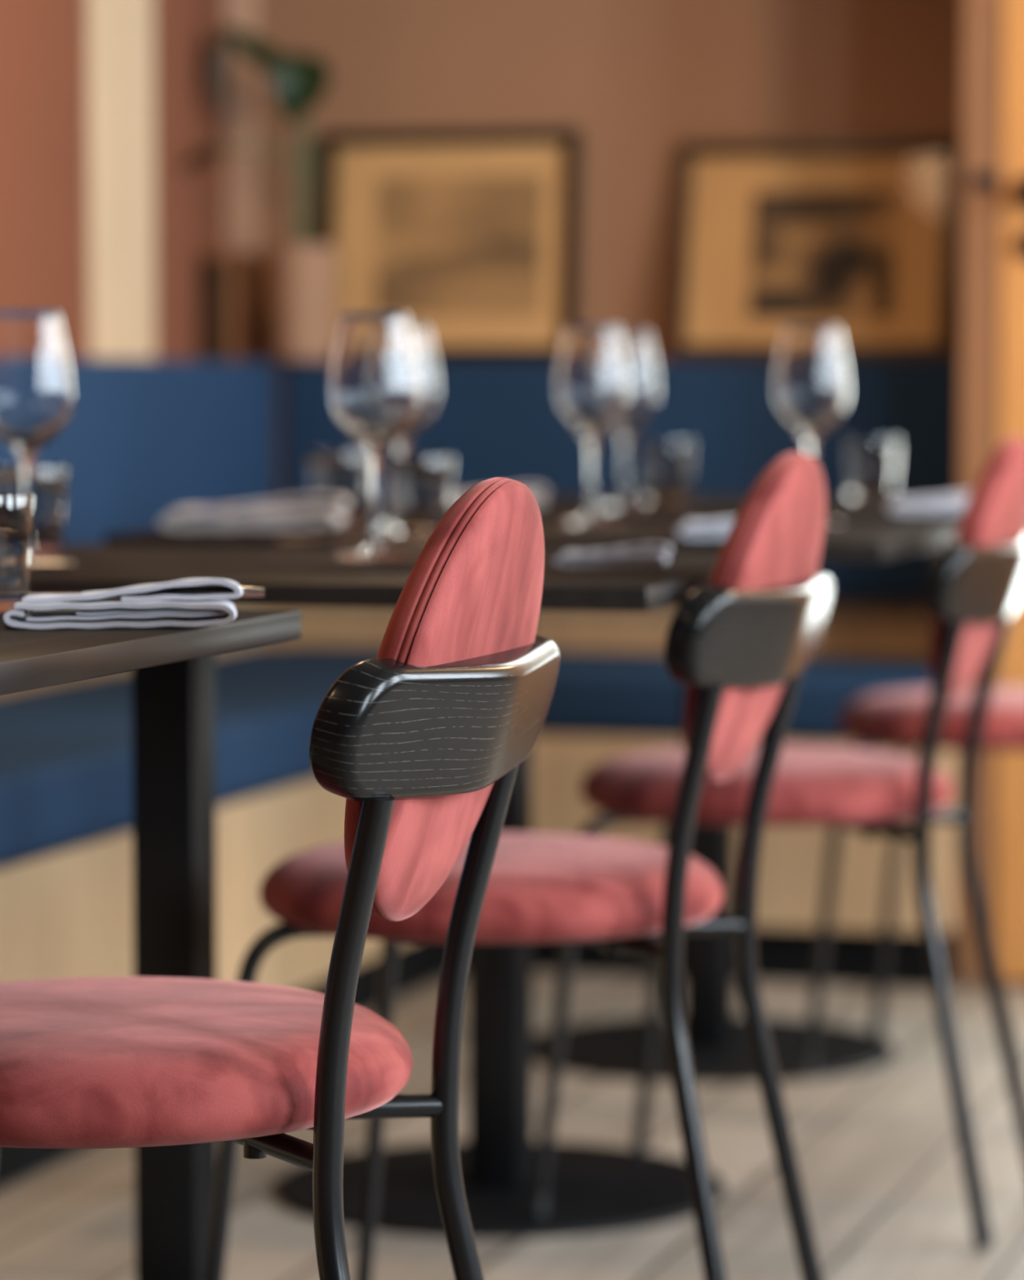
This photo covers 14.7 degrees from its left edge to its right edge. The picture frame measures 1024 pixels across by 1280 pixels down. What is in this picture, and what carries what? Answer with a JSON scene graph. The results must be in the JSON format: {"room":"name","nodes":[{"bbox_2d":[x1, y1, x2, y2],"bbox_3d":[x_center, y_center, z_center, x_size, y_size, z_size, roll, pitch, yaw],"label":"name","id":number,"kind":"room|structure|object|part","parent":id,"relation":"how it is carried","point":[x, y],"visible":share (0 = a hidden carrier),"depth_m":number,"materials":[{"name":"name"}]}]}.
{"room":"restaurant dining room","nodes":[
{"label":"restaurant dining room","id":0,"kind":"room"},
{"bbox_2d":[0,0,223,359],"bbox_3d":[-1.823,-0.701,2.344,0.141,2.900,9.000,1,4,16],"label":"wall","id":1,"kind":"structure","parent":0,"point":[43,233],"depth_m":6.03,"materials":[{"name":"paint"}]},
{"bbox_2d":[85,0,155,359],"bbox_3d":[-0.610,-0.951,6.168,0.010,2.900,0.258,1,4,16],"label":"trim","id":2,"kind":"structure","parent":1,"relation":"attached to","point":[119,33],"depth_m":6.17,"materials":[{"name":"beige wood"}]},
{"bbox_2d":[0,970,1023,1279],"bbox_3d":[0.320,0.814,1.860,4.900,0.060,9.500,1,4,16],"label":"floor","id":3,"kind":"structure","parent":0,"point":[877,1148],"depth_m":4.48,"materials":[{"name":"brown wood"}]},
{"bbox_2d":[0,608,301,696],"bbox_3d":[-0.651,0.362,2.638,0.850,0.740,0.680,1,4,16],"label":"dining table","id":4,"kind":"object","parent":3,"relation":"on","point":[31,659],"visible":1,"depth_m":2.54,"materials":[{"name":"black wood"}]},
{"bbox_2d":[0,493,35,613],"bbox_3d":[-0.374,-0.061,2.802,0.075,0.083,0.075,0,4,0],"label":"water tumbler","id":5,"kind":"object","parent":4,"relation":"on","point":[17,510],"visible":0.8,"depth_m":2.78,"materials":[{"name":"clear glass"}]},
{"bbox_2d":[3,577,243,628],"bbox_3d":[-0.259,-0.026,2.652,0.158,0.032,0.082,0,4,-3],"label":"folded napkin","id":6,"kind":"object","parent":4,"relation":"on","point":[187,609],"visible":1,"depth_m":2.62,"materials":[{"name":"grey fabric"}]},
{"bbox_2d":[0,585,264,597],"bbox_3d":[-0.274,-0.033,2.679,0.213,0.008,0.013,0,4,-1],"label":"table knife","id":7,"kind":"object","parent":6,"relation":"in","point":[248,592],"visible":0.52,"depth_m":2.67,"materials":[{"name":"metal"}]},
{"bbox_3d":[-0.324,-0.031,2.679,0.113,0.001,0.013,0,4,-1],"label":"blade","id":8,"kind":"part","parent":7,"relation":"part of","materials":[{"name":"metal"}]},
{"bbox_3d":[-0.217,-0.033,2.678,0.100,0.008,0.008,0,4,-1],"label":"handle","id":9,"kind":"part","parent":7,"relation":"part of","materials":[{"name":"metal"}]},
{"bbox_2d":[0,477,559,1279],"bbox_3d":[-0.230,0.314,2.573,0.498,0.843,0.405,1,4,19],"label":"dining chair","id":10,"kind":"object","parent":3,"relation":"on","point":[424,740],"visible":1,"depth_m":2.44,"materials":[{"name":"red fabric"}]},
{"bbox_3d":[-0.252,0.498,2.639,0.027,0.426,0.496,-3,5,-36],"label":"leg","id":11,"kind":"part","parent":10,"relation":"part of","materials":[{"name":"black metal"}]},
{"bbox_3d":[-0.267,0.267,2.583,0.405,0.061,0.405,1,4,19],"label":"seat","id":12,"kind":"part","parent":10,"relation":"part of","materials":[{"name":"red fabric"}]},
{"bbox_3d":[-0.081,0.413,2.404,0.100,0.644,0.023,3,5,41],"label":"leg","id":13,"kind":"part","parent":10,"relation":"part of","materials":[{"name":"black metal"}]},
{"bbox_3d":[-0.281,0.503,2.558,0.496,0.426,0.027,-1,4,-16],"label":"leg","id":14,"kind":"part","parent":10,"relation":"part of","materials":[{"name":"black metal"}]},
{"bbox_3d":[-0.033,0.048,2.488,0.056,0.086,0.342,19,10,19],"label":"rail","id":15,"kind":"part","parent":10,"relation":"part of","materials":[{"name":"black wood"}]},
{"bbox_2d":[344,477,544,921],"bbox_3d":[-0.044,0.036,2.491,0.043,0.288,0.232,17,9,17],"label":"cushion","id":16,"kind":"object","parent":10,"relation":"on","point":[468,607],"depth_m":2.43,"materials":[{"name":"red fabric"}]},
{"bbox_3d":[-0.004,0.398,2.624,0.100,0.644,0.023,0,4,-3],"label":"leg","id":17,"kind":"part","parent":10,"relation":"part of","materials":[{"name":"black metal"}]},
{"bbox_2d":[30,544,720,1279],"bbox_3d":[-0.190,0.300,3.581,0.800,0.740,0.640,1,4,16],"label":"dining table","id":18,"kind":"object","parent":3,"relation":"on","point":[174,704],"visible":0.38,"depth_m":3.55,"materials":[{"name":"black wood"}]},
{"bbox_2d":[0,465,67,555],"bbox_3d":[-0.454,-0.121,3.720,0.075,0.083,0.075,0,4,0],"label":"water tumbler","id":19,"kind":"object","parent":18,"relation":"on","point":[49,482],"visible":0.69,"depth_m":3.69,"materials":[{"name":"clear glass"}]},
{"bbox_2d":[0,310,75,560],"bbox_3d":[-0.433,-0.181,3.546,0.086,0.225,0.086,0,4,0],"label":"wine glass","id":20,"kind":"object","parent":18,"relation":"on","point":[37,387],"visible":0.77,"depth_m":3.51,"materials":[{"name":"clear glass"}]},
{"bbox_2d":[31,559,75,568],"bbox_3d":[-0.477,-0.066,3.439,0.200,0.009,0.024,1,4,8],"label":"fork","id":21,"kind":"object","parent":18,"relation":"on","point":[37,563],"visible":0.76,"depth_m":3.42,"materials":[{"name":"metal"}]},
{"bbox_2d":[251,555,419,564],"bbox_3d":[-0.133,-0.073,3.537,0.213,0.008,0.013,1,4,20],"label":"table knife","id":22,"kind":"object","parent":18,"relation":"on","point":[402,559],"visible":0.64,"depth_m":3.53,"materials":[{"name":"metal"}]},
{"bbox_3d":[-0.180,-0.072,3.554,0.113,0.001,0.013,1,4,20],"label":"blade","id":23,"kind":"part","parent":22,"relation":"part of","materials":[{"name":"metal"}]},
{"bbox_3d":[-0.081,-0.071,3.515,0.100,0.008,0.008,1,4,20],"label":"handle","id":24,"kind":"part","parent":22,"relation":"part of","materials":[{"name":"metal"}]},
{"bbox_2d":[275,536,428,546],"bbox_3d":[-0.138,-0.096,3.897,0.200,0.009,0.024,2,4,25],"label":"fork","id":25,"kind":"object","parent":18,"relation":"on","point":[417,542],"visible":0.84,"depth_m":3.90,"materials":[{"name":"metal"}]},
{"bbox_3d":[-0.111,-0.096,3.885,0.140,0.009,0.008,2,4,25],"label":"handle","id":26,"kind":"part","parent":25,"relation":"part of","materials":[{"name":"metal"}]},
{"bbox_2d":[328,312,421,559],"bbox_3d":[-0.127,-0.189,3.655,0.086,0.225,0.086,-3,5,-40],"label":"wine glass","id":27,"kind":"object","parent":18,"relation":"on","point":[375,387],"visible":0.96,"depth_m":3.62,"materials":[{"name":"clear glass"}]},
{"bbox_2d":[554,542,671,566],"bbox_3d":[0.090,-0.076,3.498,0.102,0.020,0.053,0,4,6],"label":"folded napkin","id":28,"kind":"object","parent":18,"relation":"on","point":[620,557],"visible":1,"depth_m":3.48,"materials":[{"name":"grey fabric"}]},
{"bbox_2d":[0,357,959,1187],"bbox_3d":[-0.501,0.155,4.307,1.313,0.936,4.599,1,4,16],"label":"bench","id":29,"kind":"object","parent":3,"relation":"on","point":[142,440],"visible":0.28,"depth_m":5.97,"materials":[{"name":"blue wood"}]},
{"bbox_2d":[0,357,276,544],"bbox_3d":[-1.036,-0.130,4.373,0.042,0.376,4.457,1,4,16],"label":"cushion","id":30,"kind":"object","parent":29,"relation":"on","point":[142,440],"depth_m":5.99,"materials":[{"name":"blue fabric"}]},
{"bbox_2d":[0,645,376,868],"bbox_3d":[-0.817,0.203,4.352,0.485,0.105,4.500,1,4,16],"label":"seat cushion","id":31,"kind":"object","parent":29,"relation":"on","point":[66,776],"depth_m":5.07,"materials":[{"name":"blue fabric"}]},
{"bbox_2d":[198,250,255,359],"bbox_3d":[-0.472,-0.553,6.568,0.058,0.180,0.119,1,4,16],"label":"wooden box","id":32,"kind":"object","parent":29,"relation":"on","point":[226,277],"visible":0.87,"depth_m":6.52,"materials":[{"name":"brown wood"}]},
{"bbox_3d":[-0.489,-0.543,6.513,0.054,0.166,0.004,1,4,16],"label":"panel","id":33,"kind":"part","parent":32,"relation":"part of","materials":[{"name":"brown wood"}]},
{"bbox_3d":[-0.472,-0.637,6.564,0.058,0.012,0.116,1,4,16],"label":"box lid","id":34,"kind":"part","parent":32,"relation":"part of","materials":[{"name":"brown wood"}]},
{"bbox_3d":[-1.081,-0.036,4.466,0.103,0.567,4.599,1,4,16],"label":"panel","id":35,"kind":"part","parent":29,"relation":"part of","materials":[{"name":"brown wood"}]},
{"bbox_2d":[269,244,336,360],"bbox_3d":[-0.343,-0.553,6.503,0.109,0.188,0.109,0,4,0],"label":"plant pot","id":36,"kind":"object","parent":29,"relation":"on","point":[303,276],"visible":1,"depth_m":6.46,"materials":[{"name":"pink ceramic"}]},
{"bbox_2d":[179,25,330,244],"bbox_3d":[-0.421,-0.818,6.460,0.249,0.368,0.074,0,4,-5],"label":"potted plant","id":37,"kind":"object","parent":36,"relation":"on","point":[300,82],"visible":1,"depth_m":6.46,"materials":[{"name":"green plant"}]},
{"bbox_3d":[-0.402,-0.787,6.466,0.126,0.029,0.010,-1,4,-19],"label":"stem","id":38,"kind":"part","parent":37,"relation":"part of","materials":[{"name":"plant"}]},
{"bbox_3d":[-0.344,-0.758,6.485,0.020,0.232,0.020,0,4,0],"label":"stem","id":39,"kind":"part","parent":37,"relation":"part of","materials":[{"name":"plant"}]},
{"bbox_3d":[-0.334,-0.737,6.497,0.020,0.201,0.022,0,4,0],"label":"stem","id":40,"kind":"part","parent":37,"relation":"part of","materials":[{"name":"plant"}]},
{"bbox_2d":[320,128,581,360],"bbox_3d":[-0.105,-0.647,6.510,0.438,0.377,0.052,1,4,16],"label":"framed print","id":41,"kind":"object","parent":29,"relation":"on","point":[473,235],"visible":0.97,"depth_m":6.50,"materials":[{"name":"beige paper"}]},
{"bbox_3d":[-0.501,0.397,4.323,1.313,0.280,4.599,1,4,16],"label":"seat","id":42,"kind":"part","parent":29,"relation":"part of","materials":[{"name":"brown wood"}]},
{"bbox_3d":[0.187,-0.165,6.431,1.210,0.567,0.103,1,4,16],"label":"panel","id":43,"kind":"part","parent":29,"relation":"part of","materials":[{"name":"blue fabric"}]},
{"bbox_2d":[283,644,932,742],"bbox_3d":[0.117,0.081,6.209,1.209,0.105,0.400,1,4,16],"label":"seat cushion","id":44,"kind":"object","parent":29,"relation":"on","point":[602,693],"depth_m":6.00,"materials":[{"name":"blue fabric"}]},
{"bbox_2d":[281,359,959,599],"bbox_3d":[0.187,-0.260,6.354,1.170,0.376,0.042,1,4,16],"label":"cushion","id":45,"kind":"object","parent":29,"relation":"on","point":[496,418],"depth_m":6.30,"materials":[{"name":"blue fabric"}]},
{"bbox_2d":[668,137,961,359],"bbox_3d":[0.483,-0.621,6.317,0.459,0.352,0.091,1,4,17],"label":"framed print","id":46,"kind":"object","parent":29,"relation":"on","point":[860,237],"visible":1,"depth_m":6.32,"materials":[{"name":"brown wood"}]},
{"bbox_2d":[205,452,833,1279],"bbox_3d":[0.019,0.257,3.444,0.498,0.843,0.405,1,4,21],"label":"dining chair","id":47,"kind":"object","parent":3,"relation":"on","point":[741,642],"visible":0.93,"depth_m":3.31,"materials":[{"name":"red fabric"}]},
{"bbox_3d":[-0.032,0.446,3.436,0.413,0.426,0.294,1,4,21],"label":"leg","id":48,"kind":"part","parent":47,"relation":"part of","materials":[{"name":"black metal"}]},
{"bbox_3d":[-0.018,0.210,3.455,0.405,0.061,0.405,1,4,21],"label":"seat","id":49,"kind":"part","parent":47,"relation":"part of","materials":[{"name":"red fabric"}]},
{"bbox_3d":[-0.002,0.441,3.510,0.027,0.426,0.496,-3,5,-34],"label":"leg","id":50,"kind":"part","parent":47,"relation":"part of","materials":[{"name":"black metal"}]},
{"bbox_3d":[0.164,0.356,3.271,0.100,0.644,0.023,3,5,42],"label":"leg","id":51,"kind":"part","parent":47,"relation":"part of","materials":[{"name":"black metal"}]},
{"bbox_3d":[0.214,-0.008,3.354,0.056,0.086,0.342,20,11,20],"label":"rail","id":52,"kind":"part","parent":47,"relation":"part of","materials":[{"name":"black wood"}]},
{"bbox_2d":[683,452,826,782],"bbox_3d":[0.203,-0.021,3.357,0.043,0.288,0.232,18,9,19],"label":"cushion","id":53,"kind":"object","parent":47,"relation":"on","point":[770,555],"depth_m":3.30,"materials":[{"name":"red fabric"}]},
{"bbox_3d":[0.246,0.342,3.489,0.100,0.644,0.023,0,4,-1],"label":"leg","id":54,"kind":"part","parent":47,"relation":"part of","materials":[{"name":"black metal"}]},
{"bbox_2d":[103,515,959,1238],"bbox_3d":[0.053,0.245,4.432,0.840,0.740,0.620,1,4,16],"label":"dining table","id":55,"kind":"object","parent":3,"relation":"on","point":[593,1188],"visible":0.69,"depth_m":4.39,"materials":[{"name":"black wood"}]},
{"bbox_2d":[159,493,349,531],"bbox_3d":[-0.280,-0.141,4.345,0.200,0.040,0.104,0,4,4],"label":"folded napkin","id":56,"kind":"object","parent":55,"relation":"on","point":[266,517],"visible":1,"depth_m":4.31,"materials":[{"name":"grey fabric"}]},
{"bbox_2d":[305,450,369,524],"bbox_3d":[-0.199,-0.174,4.518,0.075,0.083,0.075,0,4,0],"label":"water tumbler","id":57,"kind":"object","parent":55,"relation":"on","point":[345,473],"visible":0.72,"depth_m":4.49,"materials":[{"name":"clear glass"}]},
{"bbox_2d":[368,324,439,527],"bbox_3d":[-0.123,-0.240,4.444,0.086,0.225,0.086,1,4,10],"label":"wine glass","id":58,"kind":"object","parent":55,"relation":"on","point":[424,347],"visible":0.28,"depth_m":4.42,"materials":[{"name":"clear glass"}]},
{"bbox_2d":[383,455,454,534],"bbox_3d":[-0.099,-0.154,4.219,0.075,0.083,0.075,0,4,0],"label":"water tumbler","id":59,"kind":"object","parent":55,"relation":"on","point":[420,488],"visible":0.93,"depth_m":4.19,"materials":[{"name":"clear glass"}]},
{"bbox_2d":[555,325,630,524],"bbox_3d":[0.092,-0.247,4.544,0.086,0.225,0.086,-2,4,-30],"label":"wine glass","id":60,"kind":"object","parent":55,"relation":"on","point":[593,386],"visible":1,"depth_m":4.51,"materials":[{"name":"clear glass"}]},
{"bbox_2d":[677,518,735,538],"bbox_3d":[0.238,-0.120,4.134,0.131,0.026,0.068,0,4,2],"label":"folded napkin","id":61,"kind":"object","parent":55,"relation":"on","point":[722,529],"visible":0.36,"depth_m":4.11,"materials":[{"name":"grey fabric"}]},
{"bbox_2d":[773,325,848,523],"bbox_3d":[0.343,-0.247,4.554,0.086,0.225,0.086,-1,4,-20],"label":"wine glass","id":62,"kind":"object","parent":55,"relation":"on","point":[811,387],"visible":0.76,"depth_m":4.52,"materials":[{"name":"clear glass"}]},
{"bbox_2d":[366,495,964,1083],"bbox_3d":[0.288,0.189,5.279,0.840,0.740,0.620,1,4,16],"label":"dining table","id":63,"kind":"object","parent":3,"relation":"on","point":[721,1051],"visible":0.56,"depth_m":5.32,"materials":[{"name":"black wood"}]},
{"bbox_2d":[450,485,546,506],"bbox_3d":[-0.025,-0.186,5.119,0.140,0.028,0.072,0,4,-2],"label":"folded napkin","id":64,"kind":"object","parent":63,"relation":"on","point":[455,495],"visible":0.23,"depth_m":5.10,"materials":[{"name":"grey fabric"}]},
{"bbox_2d":[596,331,659,508],"bbox_3d":[0.145,-0.281,5.072,0.086,0.225,0.086,1,4,20],"label":"wine glass","id":65,"kind":"object","parent":63,"relation":"on","point":[638,345],"visible":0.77,"depth_m":5.04,"materials":[{"name":"clear glass"}]},
{"bbox_2d":[638,440,694,503],"bbox_3d":[0.206,-0.225,5.297,0.075,0.083,0.075,0,4,0],"label":"water tumbler","id":66,"kind":"object","parent":63,"relation":"on","point":[666,466],"visible":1,"depth_m":5.27,"materials":[{"name":"clear glass"}]},
{"bbox_2d":[844,438,898,498],"bbox_3d":[0.498,-0.238,5.496,0.075,0.083,0.075,0,4,0],"label":"water tumbler","id":67,"kind":"object","parent":63,"relation":"on","point":[872,464],"visible":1,"depth_m":5.47,"materials":[{"name":"clear glass"}]},
{"bbox_2d":[888,492,971,513],"bbox_3d":[0.533,-0.171,4.909,0.131,0.026,0.068,0,4,3],"label":"folded napkin","id":68,"kind":"object","parent":63,"relation":"on","point":[952,505],"visible":0.69,"depth_m":4.89,"materials":[{"name":"grey fabric"}]},
{"bbox_2d":[530,437,1023,1248],"bbox_3d":[0.314,0.200,4.309,0.498,0.843,0.405,1,4,20],"label":"dining chair","id":69,"kind":"object","parent":3,"relation":"on","point":[973,587],"visible":0.94,"depth_m":4.17,"materials":[{"name":"red fabric"}]},
{"bbox_3d":[0.263,0.389,4.300,0.413,0.426,0.294,1,4,20],"label":"leg","id":70,"kind":"part","parent":69,"relation":"part of","materials":[{"name":"black metal"}]},
{"bbox_3d":[0.277,0.153,4.319,0.405,0.061,0.405,1,4,20],"label":"seat","id":71,"kind":"part","parent":69,"relation":"part of","materials":[{"name":"red fabric"}]},
{"bbox_3d":[0.291,0.384,4.375,0.027,0.426,0.496,-3,5,-35],"label":"leg","id":72,"kind":"part","parent":69,"relation":"part of","materials":[{"name":"black metal"}]},
{"bbox_3d":[0.461,0.299,4.138,0.100,0.644,0.023,3,5,41],"label":"leg","id":73,"kind":"part","parent":69,"relation":"part of","materials":[{"name":"black metal"}]},
{"bbox_3d":[0.510,-0.065,4.222,0.056,0.086,0.342,19,10,19],"label":"rail","id":74,"kind":"part","parent":69,"relation":"part of","materials":[{"name":"black wood"}]},
{"bbox_2d":[929,437,1023,699],"bbox_3d":[0.498,-0.077,4.224,0.043,0.288,0.232,17,9,18],"label":"cushion","id":75,"kind":"object","parent":69,"relation":"on","point":[992,522],"depth_m":4.15,"materials":[{"name":"red fabric"}]},
{"bbox_3d":[0.540,0.285,4.358,0.100,0.644,0.023,0,4,-2],"label":"leg","id":76,"kind":"part","parent":69,"relation":"part of","materials":[{"name":"black metal"}]},
{"bbox_2d":[800,686,1023,1078],"bbox_3d":[0.665,0.145,5.154,0.498,0.843,0.405,1,4,20],"label":"dining chair","id":77,"kind":"object","parent":3,"relation":"on","point":[891,720],"visible":0.78,"depth_m":5.08,"materials":[{"name":"red fabric"}]},
{"bbox_3d":[0.615,0.334,5.145,0.413,0.426,0.294,1,4,20],"label":"leg","id":78,"kind":"part","parent":77,"relation":"part of","materials":[{"name":"black metal"}]},
{"bbox_3d":[0.643,0.329,5.220,0.027,0.426,0.496,-3,5,-35],"label":"leg","id":79,"kind":"part","parent":77,"relation":"part of","materials":[{"name":"black metal"}]},
{"bbox_3d":[0.628,0.098,5.164,0.405,0.061,0.405,1,4,20],"label":"seat","id":80,"kind":"part","parent":77,"relation":"part of","materials":[{"name":"red fabric"}]},
{"bbox_2d":[257,0,963,363],"bbox_3d":[0.175,-0.974,6.510,1.720,2.900,0.140,1,4,16],"label":"wall","id":81,"kind":"structure","parent":0,"point":[638,79],"depth_m":6.45,"materials":[{"name":"beige paint"}]},
{"bbox_2d":[222,0,258,359],"bbox_3d":[-0.454,-0.980,6.612,0.056,2.900,0.020,1,4,16],"label":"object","id":82,"kind":"structure","parent":81,"relation":"attached to","point":[240,170],"depth_m":6.61,"materials":[{"name":"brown paint"}]},
{"bbox_2d":[995,56,1023,985],"bbox_3d":[0.787,-0.943,6.048,0.122,2.900,0.400,1,4,16],"label":"wall","id":83,"kind":"structure","parent":0,"point":[1004,982],"depth_m":5.93,"materials":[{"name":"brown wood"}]},
{"bbox_2d":[955,0,1002,985],"bbox_3d":[0.699,-0.932,5.871,0.056,2.900,0.050,1,4,16],"label":"trim","id":84,"kind":"structure","parent":83,"relation":"attached to","point":[982,20],"depth_m":5.88,"materials":[{"name":"brown wood"}]},
{"bbox_2d":[973,171,1001,188],"bbox_3d":[0.702,-0.679,5.859,0.041,0.025,0.008,1,4,17],"label":"trim","id":85,"kind":"structure","parent":83,"relation":"attached to","point":[982,180],"depth_m":5.86,"materials":[{"name":"wood"}]},
{"bbox_3d":[2.206,-0.905,5.462,3.068,2.900,0.120,1,4,16],"label":"wall","id":86,"kind":"structure","parent":0,"visible":0},
{"bbox_2d":[995,0,1023,982],"bbox_3d":[1.044,-0.725,5.740,0.680,2.488,0.104,1,4,16],"label":"door","id":87,"kind":"structure","parent":86,"relation":"in","point":[1010,797],"depth_m":5.87,"materials":[{"name":"orange wood"}]},
{"bbox_3d":[0.792,-0.658,5.798,0.120,0.048,0.064,1,4,16],"label":"handle","id":88,"kind":"part","parent":87,"relation":"part of","materials":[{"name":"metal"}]}
]}

